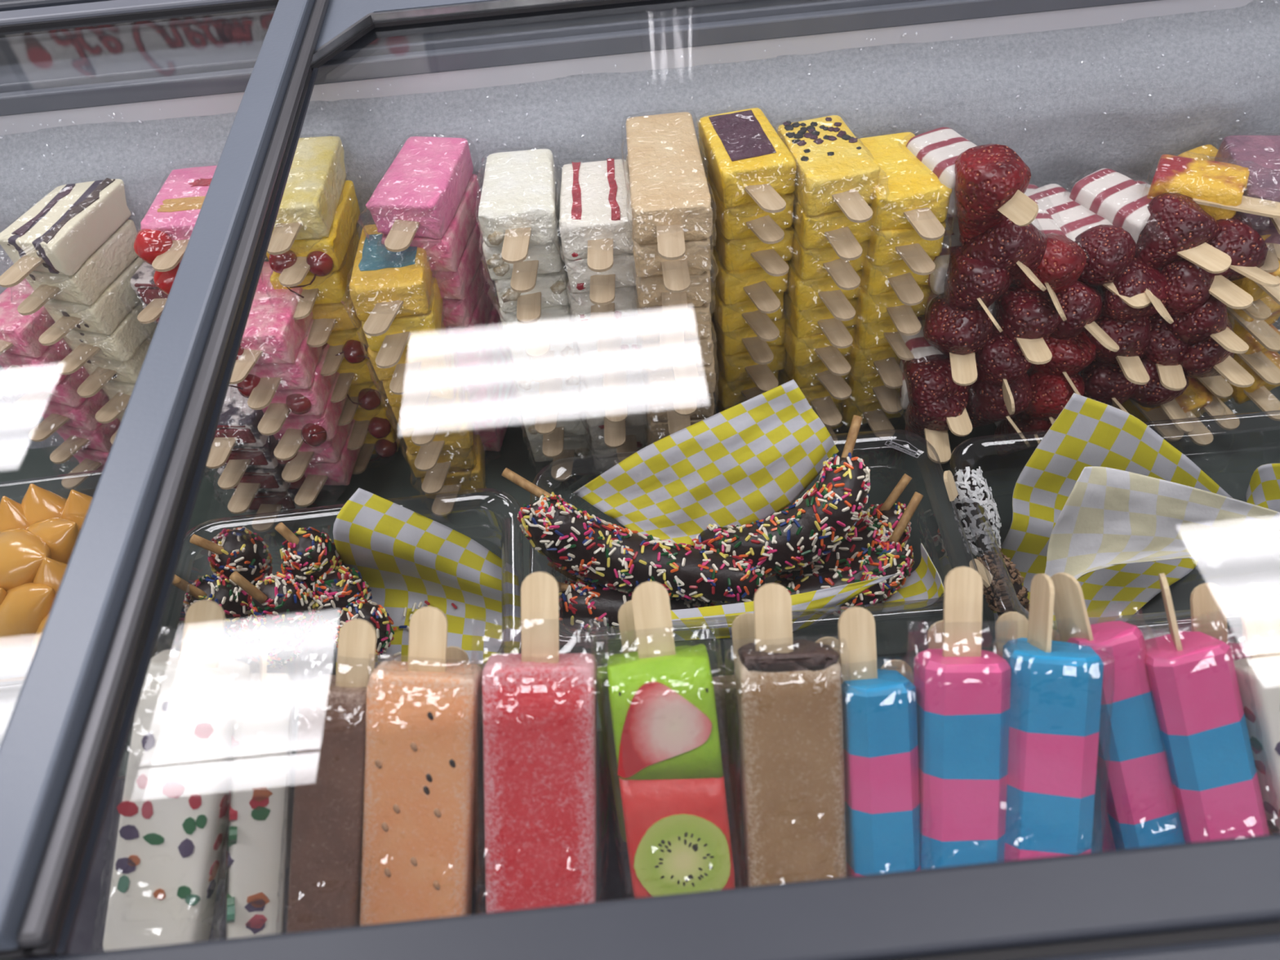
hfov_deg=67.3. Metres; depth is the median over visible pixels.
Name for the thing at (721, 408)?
bar
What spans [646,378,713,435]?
bar
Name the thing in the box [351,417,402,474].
bar
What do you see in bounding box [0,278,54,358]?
bar
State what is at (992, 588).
banana
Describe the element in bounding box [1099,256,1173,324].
bar
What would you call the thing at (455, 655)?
bar
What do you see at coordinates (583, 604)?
banana
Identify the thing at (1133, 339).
bar
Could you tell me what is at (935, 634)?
bar
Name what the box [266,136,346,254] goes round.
bar
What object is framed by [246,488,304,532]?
bar
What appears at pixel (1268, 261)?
bar
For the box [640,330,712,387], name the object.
bar
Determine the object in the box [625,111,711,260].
bar
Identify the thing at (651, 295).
bar
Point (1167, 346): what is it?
bar
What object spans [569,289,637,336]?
bar
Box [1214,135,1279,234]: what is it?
bar
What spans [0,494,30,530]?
bag
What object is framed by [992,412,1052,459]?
bar
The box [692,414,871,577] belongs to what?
banana
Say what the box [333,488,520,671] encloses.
paper
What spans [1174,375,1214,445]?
bar
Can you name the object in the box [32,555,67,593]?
bag
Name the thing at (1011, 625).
bar
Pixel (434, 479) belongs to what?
bar
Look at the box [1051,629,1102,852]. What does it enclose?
bar
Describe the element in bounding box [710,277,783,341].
bar
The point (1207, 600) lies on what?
bar
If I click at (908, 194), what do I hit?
bar
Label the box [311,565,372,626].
banana
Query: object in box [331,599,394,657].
banana
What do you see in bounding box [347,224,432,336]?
bar
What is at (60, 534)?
bag
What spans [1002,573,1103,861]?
bar
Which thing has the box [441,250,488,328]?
bar
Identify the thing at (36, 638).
bag
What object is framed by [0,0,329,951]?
glass lid
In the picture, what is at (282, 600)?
banana
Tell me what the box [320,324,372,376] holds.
bar
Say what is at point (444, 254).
bar
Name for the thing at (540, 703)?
bar
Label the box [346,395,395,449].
bar
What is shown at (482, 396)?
bar
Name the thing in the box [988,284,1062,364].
bar
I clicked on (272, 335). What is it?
bar
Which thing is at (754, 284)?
bar
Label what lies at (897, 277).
bar
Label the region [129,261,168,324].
bar
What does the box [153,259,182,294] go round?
bar
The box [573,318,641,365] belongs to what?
bar
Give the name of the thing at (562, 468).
bar
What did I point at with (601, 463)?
bar
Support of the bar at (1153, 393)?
on the bar at (1166, 428)
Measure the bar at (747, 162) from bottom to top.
0.033 m
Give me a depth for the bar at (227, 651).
0.48 m
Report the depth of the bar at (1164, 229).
0.71 m
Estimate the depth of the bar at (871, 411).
0.83 m
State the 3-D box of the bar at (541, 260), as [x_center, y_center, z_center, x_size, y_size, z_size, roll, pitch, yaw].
[-0.086,-0.180,0.716,0.062,0.033,0.117,-4,50,1]
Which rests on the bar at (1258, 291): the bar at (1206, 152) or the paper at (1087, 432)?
the bar at (1206, 152)
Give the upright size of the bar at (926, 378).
0.066 m
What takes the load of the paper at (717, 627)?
in the plastic tray at (922, 617)
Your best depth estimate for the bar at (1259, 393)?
0.79 m
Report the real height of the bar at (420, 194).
0.033 m
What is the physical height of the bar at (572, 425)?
0.033 m
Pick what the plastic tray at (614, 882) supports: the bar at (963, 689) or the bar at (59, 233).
the bar at (963, 689)
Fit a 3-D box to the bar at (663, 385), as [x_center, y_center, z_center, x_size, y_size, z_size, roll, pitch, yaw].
[0.031,-0.111,0.782,0.061,0.033,0.158,-4,50,2]
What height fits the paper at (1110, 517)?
0.089 m
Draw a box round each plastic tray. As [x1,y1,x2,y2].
[13,728,746,959]
[528,429,979,670]
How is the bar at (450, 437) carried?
on the bar at (434, 479)
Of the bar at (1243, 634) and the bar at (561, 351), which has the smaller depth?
the bar at (1243, 634)
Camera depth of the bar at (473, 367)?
0.81 m
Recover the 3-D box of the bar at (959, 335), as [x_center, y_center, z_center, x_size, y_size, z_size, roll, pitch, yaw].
[0.245,-0.131,0.755,0.061,0.067,0.154,1,50,6]
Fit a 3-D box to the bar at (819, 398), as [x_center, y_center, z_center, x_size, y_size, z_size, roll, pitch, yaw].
[0.153,-0.091,0.851,0.062,0.033,0.117,-13,50,-6]
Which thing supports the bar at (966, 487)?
in the clear bin at (1157, 628)
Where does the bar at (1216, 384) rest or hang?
on the bar at (1229, 421)
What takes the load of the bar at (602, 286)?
on the bar at (602, 317)
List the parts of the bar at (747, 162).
jelly panel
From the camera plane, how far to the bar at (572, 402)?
0.81 m
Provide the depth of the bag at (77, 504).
0.72 m
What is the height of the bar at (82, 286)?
0.033 m
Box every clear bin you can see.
[0,469,102,735]
[186,488,524,738]
[949,409,1279,645]
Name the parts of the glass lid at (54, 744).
frame, frame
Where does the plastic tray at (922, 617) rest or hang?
in the chest freezer
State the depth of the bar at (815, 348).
0.79 m
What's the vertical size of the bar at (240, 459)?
0.034 m
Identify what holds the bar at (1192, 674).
on the plastic tray at (614, 882)
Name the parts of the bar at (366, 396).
cherry stem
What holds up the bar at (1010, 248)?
on the bar at (957, 278)
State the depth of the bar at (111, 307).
0.76 m
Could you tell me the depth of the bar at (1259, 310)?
0.74 m
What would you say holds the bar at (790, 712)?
on the plastic tray at (614, 882)
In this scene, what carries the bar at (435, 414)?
on the bar at (450, 437)
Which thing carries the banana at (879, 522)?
in the plastic tray at (922, 617)
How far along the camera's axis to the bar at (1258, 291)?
0.72 m
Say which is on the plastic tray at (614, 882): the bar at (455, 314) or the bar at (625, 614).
the bar at (625, 614)
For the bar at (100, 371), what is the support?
on the bar at (119, 394)
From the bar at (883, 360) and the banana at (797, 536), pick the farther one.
the bar at (883, 360)
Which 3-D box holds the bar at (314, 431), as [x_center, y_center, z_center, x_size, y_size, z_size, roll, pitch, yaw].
[-0.277,-0.066,0.804,0.068,0.034,0.127,1,50,6]
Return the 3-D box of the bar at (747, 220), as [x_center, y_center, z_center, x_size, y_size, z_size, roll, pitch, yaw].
[0.082,-0.212,0.723,0.064,0.033,0.115,-14,51,-7]
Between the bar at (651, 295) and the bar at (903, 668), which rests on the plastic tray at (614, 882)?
the bar at (903, 668)
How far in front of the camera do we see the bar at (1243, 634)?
0.48 m
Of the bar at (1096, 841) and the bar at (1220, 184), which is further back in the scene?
the bar at (1220, 184)
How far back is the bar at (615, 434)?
0.80 m
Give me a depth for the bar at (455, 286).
0.74 m
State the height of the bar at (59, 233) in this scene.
0.033 m
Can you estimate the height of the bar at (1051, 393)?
0.071 m
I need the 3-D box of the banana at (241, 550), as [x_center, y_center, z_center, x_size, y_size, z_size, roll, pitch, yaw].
[-0.309,0.058,0.739,0.044,0.081,0.046,-21,52,-13]
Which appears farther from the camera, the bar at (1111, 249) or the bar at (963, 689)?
the bar at (1111, 249)
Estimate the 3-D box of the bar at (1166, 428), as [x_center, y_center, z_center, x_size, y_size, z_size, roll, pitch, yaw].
[0.420,-0.086,0.820,0.054,0.052,0.139,-21,52,-13]
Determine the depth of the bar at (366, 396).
0.82 m
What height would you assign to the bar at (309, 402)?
0.034 m
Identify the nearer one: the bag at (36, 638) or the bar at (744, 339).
the bag at (36, 638)
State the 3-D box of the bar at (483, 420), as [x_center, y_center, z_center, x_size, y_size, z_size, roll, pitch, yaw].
[-0.150,-0.077,0.865,0.062,0.033,0.126,6,51,9]
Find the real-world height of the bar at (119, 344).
0.033 m
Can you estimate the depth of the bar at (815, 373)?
0.81 m
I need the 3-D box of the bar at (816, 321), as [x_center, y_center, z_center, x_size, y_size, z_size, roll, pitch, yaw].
[0.146,-0.148,0.785,0.062,0.033,0.118,-12,50,-5]
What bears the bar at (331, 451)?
on the bar at (316, 476)
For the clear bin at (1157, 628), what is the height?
0.102 m
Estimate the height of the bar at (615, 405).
0.034 m
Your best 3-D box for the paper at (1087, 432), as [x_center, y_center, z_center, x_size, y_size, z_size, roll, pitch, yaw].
[0.359,0.024,0.695,0.200,0.151,0.108,-6,50,0]
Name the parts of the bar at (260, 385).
cherry stem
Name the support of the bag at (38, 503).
in the clear bin at (12, 694)
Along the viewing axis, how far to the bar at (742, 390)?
0.84 m
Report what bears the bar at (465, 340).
on the bar at (473, 367)
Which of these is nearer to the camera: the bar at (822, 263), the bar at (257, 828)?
the bar at (257, 828)
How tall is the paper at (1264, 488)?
0.053 m
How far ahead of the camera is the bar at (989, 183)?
0.66 m
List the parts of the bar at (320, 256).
cherry stem, cherry stem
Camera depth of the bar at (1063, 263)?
0.70 m
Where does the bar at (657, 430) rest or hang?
on the bar at (647, 431)
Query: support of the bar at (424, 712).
on the plastic tray at (614, 882)
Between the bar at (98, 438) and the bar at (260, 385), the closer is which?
the bar at (260, 385)
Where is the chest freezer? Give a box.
[0,0,1279,959]
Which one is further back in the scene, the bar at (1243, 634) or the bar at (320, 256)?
the bar at (320, 256)
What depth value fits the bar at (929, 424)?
0.75 m
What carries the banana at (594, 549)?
in the plastic tray at (922, 617)
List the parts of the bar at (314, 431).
cherry stem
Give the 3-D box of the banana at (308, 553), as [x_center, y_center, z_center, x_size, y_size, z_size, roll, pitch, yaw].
[-0.251,0.061,0.731,0.045,0.090,0.046,-38,57,-24]
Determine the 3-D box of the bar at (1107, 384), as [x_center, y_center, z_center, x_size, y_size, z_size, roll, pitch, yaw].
[0.368,-0.090,0.801,0.056,0.073,0.154,-14,50,-7]
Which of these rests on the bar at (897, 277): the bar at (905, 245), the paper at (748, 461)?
the bar at (905, 245)
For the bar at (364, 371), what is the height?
0.033 m
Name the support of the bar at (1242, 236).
on the bar at (1188, 285)
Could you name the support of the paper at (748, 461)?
in the plastic tray at (922, 617)
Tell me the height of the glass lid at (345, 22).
0.013 m
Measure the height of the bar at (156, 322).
0.033 m
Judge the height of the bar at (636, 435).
0.034 m
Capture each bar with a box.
[0,177,130,287]
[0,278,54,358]
[0,337,71,396]
[8,366,88,417]
[17,219,137,315]
[28,388,110,441]
[39,256,143,346]
[49,417,120,463]
[56,301,156,374]
[61,447,110,488]
[76,328,155,397]
[94,381,134,423]
[102,600,251,951]
[110,409,125,444]
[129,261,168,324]
[133,164,217,271]
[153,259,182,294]
[154,315,160,326]
[205,383,270,468]
[217,434,279,489]
[218,463,290,514]
[219,637,293,879]
[225,643,293,938]
[228,318,322,409]
[229,261,312,384]
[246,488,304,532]
[257,344,336,435]
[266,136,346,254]
[267,180,359,297]
[270,226,359,319]
[273,372,346,460]
[278,422,350,482]
[286,618,377,933]
[288,419,360,506]
[306,297,360,346]
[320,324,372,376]
[329,354,376,402]
[337,376,386,426]
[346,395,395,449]
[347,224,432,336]
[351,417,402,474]
[360,275,442,368]
[360,605,482,925]
[368,136,473,252]
[370,321,446,395]
[381,173,480,272]
[381,334,456,422]
[392,367,464,445]
[403,389,473,471]
[408,431,475,494]
[419,433,485,516]
[431,214,485,300]
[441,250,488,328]
[445,274,494,355]
[446,646,485,885]
[454,296,503,386]
[462,328,510,409]
[472,348,515,432]
[473,376,517,452]
[478,148,559,263]
[482,571,596,913]
[484,194,562,293]
[493,236,569,324]
[502,257,573,358]
[509,320,579,382]
[514,358,581,408]
[516,364,584,435]
[524,393,588,457]
[531,426,592,481]
[558,158,633,271]
[567,253,635,305]
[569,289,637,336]
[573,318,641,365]
[578,346,646,394]
[579,364,647,423]
[584,400,648,448]
[591,423,648,462]
[591,444,645,471]
[596,600,637,842]
[607,581,735,897]
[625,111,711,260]
[626,155,711,293]
[635,268,711,324]
[636,301,711,359]
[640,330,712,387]
[645,351,715,416]
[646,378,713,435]
[646,429,650,445]
[647,408,710,444]
[697,107,796,213]
[700,154,796,244]
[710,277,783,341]
[710,306,785,364]
[711,213,795,276]
[711,235,788,313]
[711,316,786,392]
[711,345,778,405]
[712,612,755,853]
[713,391,741,412]
[737,582,847,887]
[777,115,879,222]
[777,369,849,426]
[777,380,844,444]
[782,291,858,348]
[782,306,855,376]
[785,351,851,399]
[786,258,863,320]
[790,224,868,290]
[792,195,872,260]
[815,636,839,663]
[837,606,920,876]
[840,397,902,439]
[848,338,901,388]
[848,372,903,413]
[854,320,912,360]
[856,284,931,335]
[857,132,950,240]
[860,256,935,305]
[866,221,945,275]
[880,659,913,684]
[899,319,973,436]
[899,359,971,463]
[905,126,1038,244]
[913,566,1011,869]
[919,292,988,386]
[927,620,942,648]
[928,220,1014,332]
[944,211,1046,291]
[969,373,1032,447]
[973,322,1031,414]
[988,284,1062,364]
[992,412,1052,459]
[995,611,1028,657]
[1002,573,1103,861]
[1012,184,1088,320]
[1026,369,1088,424]
[1028,183,1153,308]
[1029,330,1095,395]
[1049,572,1185,849]
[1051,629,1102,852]
[1055,280,1119,351]
[1069,167,1231,273]
[1076,354,1140,413]
[1087,315,1151,384]
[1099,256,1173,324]
[1100,786,1115,851]
[1121,390,1186,441]
[1124,357,1193,433]
[1135,180,1279,287]
[1142,320,1191,391]
[1144,573,1270,843]
[1146,154,1279,218]
[1156,257,1253,314]
[1160,296,1248,353]
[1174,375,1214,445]
[1177,144,1279,262]
[1178,318,1254,387]
[1186,372,1233,398]
[1190,582,1248,659]
[1194,377,1239,430]
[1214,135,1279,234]
[1218,351,1279,421]
[1228,295,1279,351]
[1231,261,1279,305]
[1231,324,1279,385]
[1233,582,1279,834]
[1242,300,1271,320]
[1242,626,1247,646]
[1253,226,1279,272]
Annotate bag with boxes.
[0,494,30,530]
[0,528,53,589]
[0,586,6,604]
[21,480,65,524]
[25,515,79,563]
[28,614,48,663]
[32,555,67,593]
[61,488,93,530]
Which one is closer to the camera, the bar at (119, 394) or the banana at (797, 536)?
the banana at (797, 536)
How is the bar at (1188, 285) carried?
on the bar at (1153, 393)
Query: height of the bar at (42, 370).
0.033 m
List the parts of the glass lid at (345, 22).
frame, frame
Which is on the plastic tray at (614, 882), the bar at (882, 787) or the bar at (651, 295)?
the bar at (882, 787)
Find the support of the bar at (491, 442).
in the chest freezer
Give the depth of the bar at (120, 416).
0.84 m
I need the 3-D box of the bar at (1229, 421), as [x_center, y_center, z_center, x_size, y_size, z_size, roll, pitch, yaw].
[0.474,-0.095,0.835,0.056,0.051,0.139,-22,52,-13]
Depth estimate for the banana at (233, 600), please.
0.71 m
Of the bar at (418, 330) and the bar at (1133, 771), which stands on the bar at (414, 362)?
the bar at (418, 330)
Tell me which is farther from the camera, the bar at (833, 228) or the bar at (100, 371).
the bar at (100, 371)
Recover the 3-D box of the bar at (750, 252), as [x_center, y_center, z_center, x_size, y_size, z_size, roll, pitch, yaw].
[0.086,-0.193,0.745,0.064,0.033,0.115,-12,50,-5]
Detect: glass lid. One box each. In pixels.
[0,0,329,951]
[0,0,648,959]
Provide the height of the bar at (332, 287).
0.033 m
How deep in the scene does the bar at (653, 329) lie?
0.70 m
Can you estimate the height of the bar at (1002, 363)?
0.070 m
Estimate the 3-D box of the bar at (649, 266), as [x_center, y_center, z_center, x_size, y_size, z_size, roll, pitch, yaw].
[0.020,-0.188,0.695,0.061,0.033,0.156,-6,50,0]
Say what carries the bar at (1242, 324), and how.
on the bar at (1255, 357)
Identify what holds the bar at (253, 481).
on the bar at (267, 502)
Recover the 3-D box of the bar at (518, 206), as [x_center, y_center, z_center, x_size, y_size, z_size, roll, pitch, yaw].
[-0.087,-0.196,0.692,0.060,0.033,0.118,-4,50,1]
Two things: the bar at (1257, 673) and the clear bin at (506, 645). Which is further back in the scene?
the clear bin at (506, 645)
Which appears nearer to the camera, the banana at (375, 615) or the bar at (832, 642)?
the bar at (832, 642)
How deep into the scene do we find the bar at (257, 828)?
0.45 m
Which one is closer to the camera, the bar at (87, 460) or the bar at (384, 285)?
the bar at (384, 285)
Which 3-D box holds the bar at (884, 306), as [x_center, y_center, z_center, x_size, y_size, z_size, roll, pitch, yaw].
[0.198,-0.155,0.768,0.060,0.033,0.118,-6,50,0]
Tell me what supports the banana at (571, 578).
in the plastic tray at (922, 617)
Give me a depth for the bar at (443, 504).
0.84 m
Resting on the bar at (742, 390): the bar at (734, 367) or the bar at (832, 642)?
the bar at (734, 367)
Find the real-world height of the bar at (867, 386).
0.033 m
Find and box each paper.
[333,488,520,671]
[573,379,839,546]
[671,573,899,640]
[881,542,943,612]
[993,392,1232,629]
[1044,466,1279,579]
[1244,463,1279,512]
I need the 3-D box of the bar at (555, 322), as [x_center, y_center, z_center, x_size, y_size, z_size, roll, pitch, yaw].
[-0.080,-0.139,0.758,0.062,0.033,0.119,-4,50,2]
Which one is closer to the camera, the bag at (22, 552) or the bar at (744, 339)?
the bag at (22, 552)
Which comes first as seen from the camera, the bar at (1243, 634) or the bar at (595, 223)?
the bar at (1243, 634)
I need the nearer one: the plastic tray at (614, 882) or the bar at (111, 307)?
the plastic tray at (614, 882)
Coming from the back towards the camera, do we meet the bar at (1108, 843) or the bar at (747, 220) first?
the bar at (747, 220)
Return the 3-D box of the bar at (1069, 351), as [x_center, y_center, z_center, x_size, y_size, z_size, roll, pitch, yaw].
[0.321,-0.117,0.781,0.055,0.070,0.156,-11,50,-4]
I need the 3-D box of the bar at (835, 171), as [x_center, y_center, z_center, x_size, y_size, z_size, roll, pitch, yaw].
[0.140,-0.222,0.695,0.064,0.034,0.117,-12,50,-5]
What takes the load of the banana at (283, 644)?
in the clear bin at (506, 645)
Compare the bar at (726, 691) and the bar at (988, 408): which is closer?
the bar at (726, 691)
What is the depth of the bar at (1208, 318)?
0.72 m
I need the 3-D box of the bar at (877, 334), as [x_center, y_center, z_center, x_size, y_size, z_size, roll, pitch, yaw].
[0.201,-0.139,0.792,0.060,0.033,0.117,-7,50,-1]
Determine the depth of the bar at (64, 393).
0.81 m
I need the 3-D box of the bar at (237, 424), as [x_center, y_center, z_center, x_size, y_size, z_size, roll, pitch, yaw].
[-0.328,-0.060,0.788,0.062,0.033,0.127,-1,50,4]
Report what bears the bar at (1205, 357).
on the bar at (1216, 384)
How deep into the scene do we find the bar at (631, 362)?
0.76 m
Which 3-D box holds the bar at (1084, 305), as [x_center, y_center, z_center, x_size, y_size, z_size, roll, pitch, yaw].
[0.325,-0.154,0.752,0.069,0.050,0.154,-17,51,-10]
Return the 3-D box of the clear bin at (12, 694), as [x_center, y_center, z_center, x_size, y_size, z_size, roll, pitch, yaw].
[-0.509,0.109,0.734,0.286,0.100,0.196,-7,50,-1]
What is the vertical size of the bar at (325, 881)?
0.125 m
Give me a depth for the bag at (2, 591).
0.68 m
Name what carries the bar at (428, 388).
on the bar at (435, 414)
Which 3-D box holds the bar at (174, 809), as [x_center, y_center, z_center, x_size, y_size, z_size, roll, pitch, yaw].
[-0.217,0.149,0.455,0.055,0.134,0.140,12,52,14]
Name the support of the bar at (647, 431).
in the chest freezer
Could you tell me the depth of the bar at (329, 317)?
0.76 m
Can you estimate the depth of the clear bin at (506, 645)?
0.70 m
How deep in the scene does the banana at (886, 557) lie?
0.69 m
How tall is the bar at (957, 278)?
0.070 m
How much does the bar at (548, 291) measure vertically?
0.034 m
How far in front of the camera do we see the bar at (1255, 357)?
0.78 m
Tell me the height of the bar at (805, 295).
0.033 m
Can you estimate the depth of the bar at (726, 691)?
0.47 m
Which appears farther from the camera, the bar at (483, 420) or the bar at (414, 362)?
the bar at (483, 420)
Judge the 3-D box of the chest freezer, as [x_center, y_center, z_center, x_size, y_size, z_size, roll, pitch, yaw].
[-0.175,0.156,0.888,1.880,0.893,1.050,-6,50,0]
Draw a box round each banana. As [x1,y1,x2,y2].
[172,573,253,638]
[189,525,273,592]
[229,571,318,637]
[236,614,303,668]
[275,522,342,591]
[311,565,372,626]
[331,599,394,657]
[502,467,765,603]
[547,561,591,582]
[557,578,716,637]
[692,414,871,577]
[773,491,923,617]
[774,473,911,582]
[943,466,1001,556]
[968,546,1029,620]
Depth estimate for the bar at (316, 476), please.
0.83 m
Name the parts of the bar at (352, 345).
cherry stem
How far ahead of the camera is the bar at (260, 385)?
0.74 m
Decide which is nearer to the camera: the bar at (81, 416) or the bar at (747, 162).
the bar at (747, 162)
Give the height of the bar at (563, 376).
0.033 m
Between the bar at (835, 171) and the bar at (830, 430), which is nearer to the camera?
the bar at (835, 171)
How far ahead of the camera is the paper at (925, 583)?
0.69 m
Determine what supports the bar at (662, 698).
on the plastic tray at (614, 882)

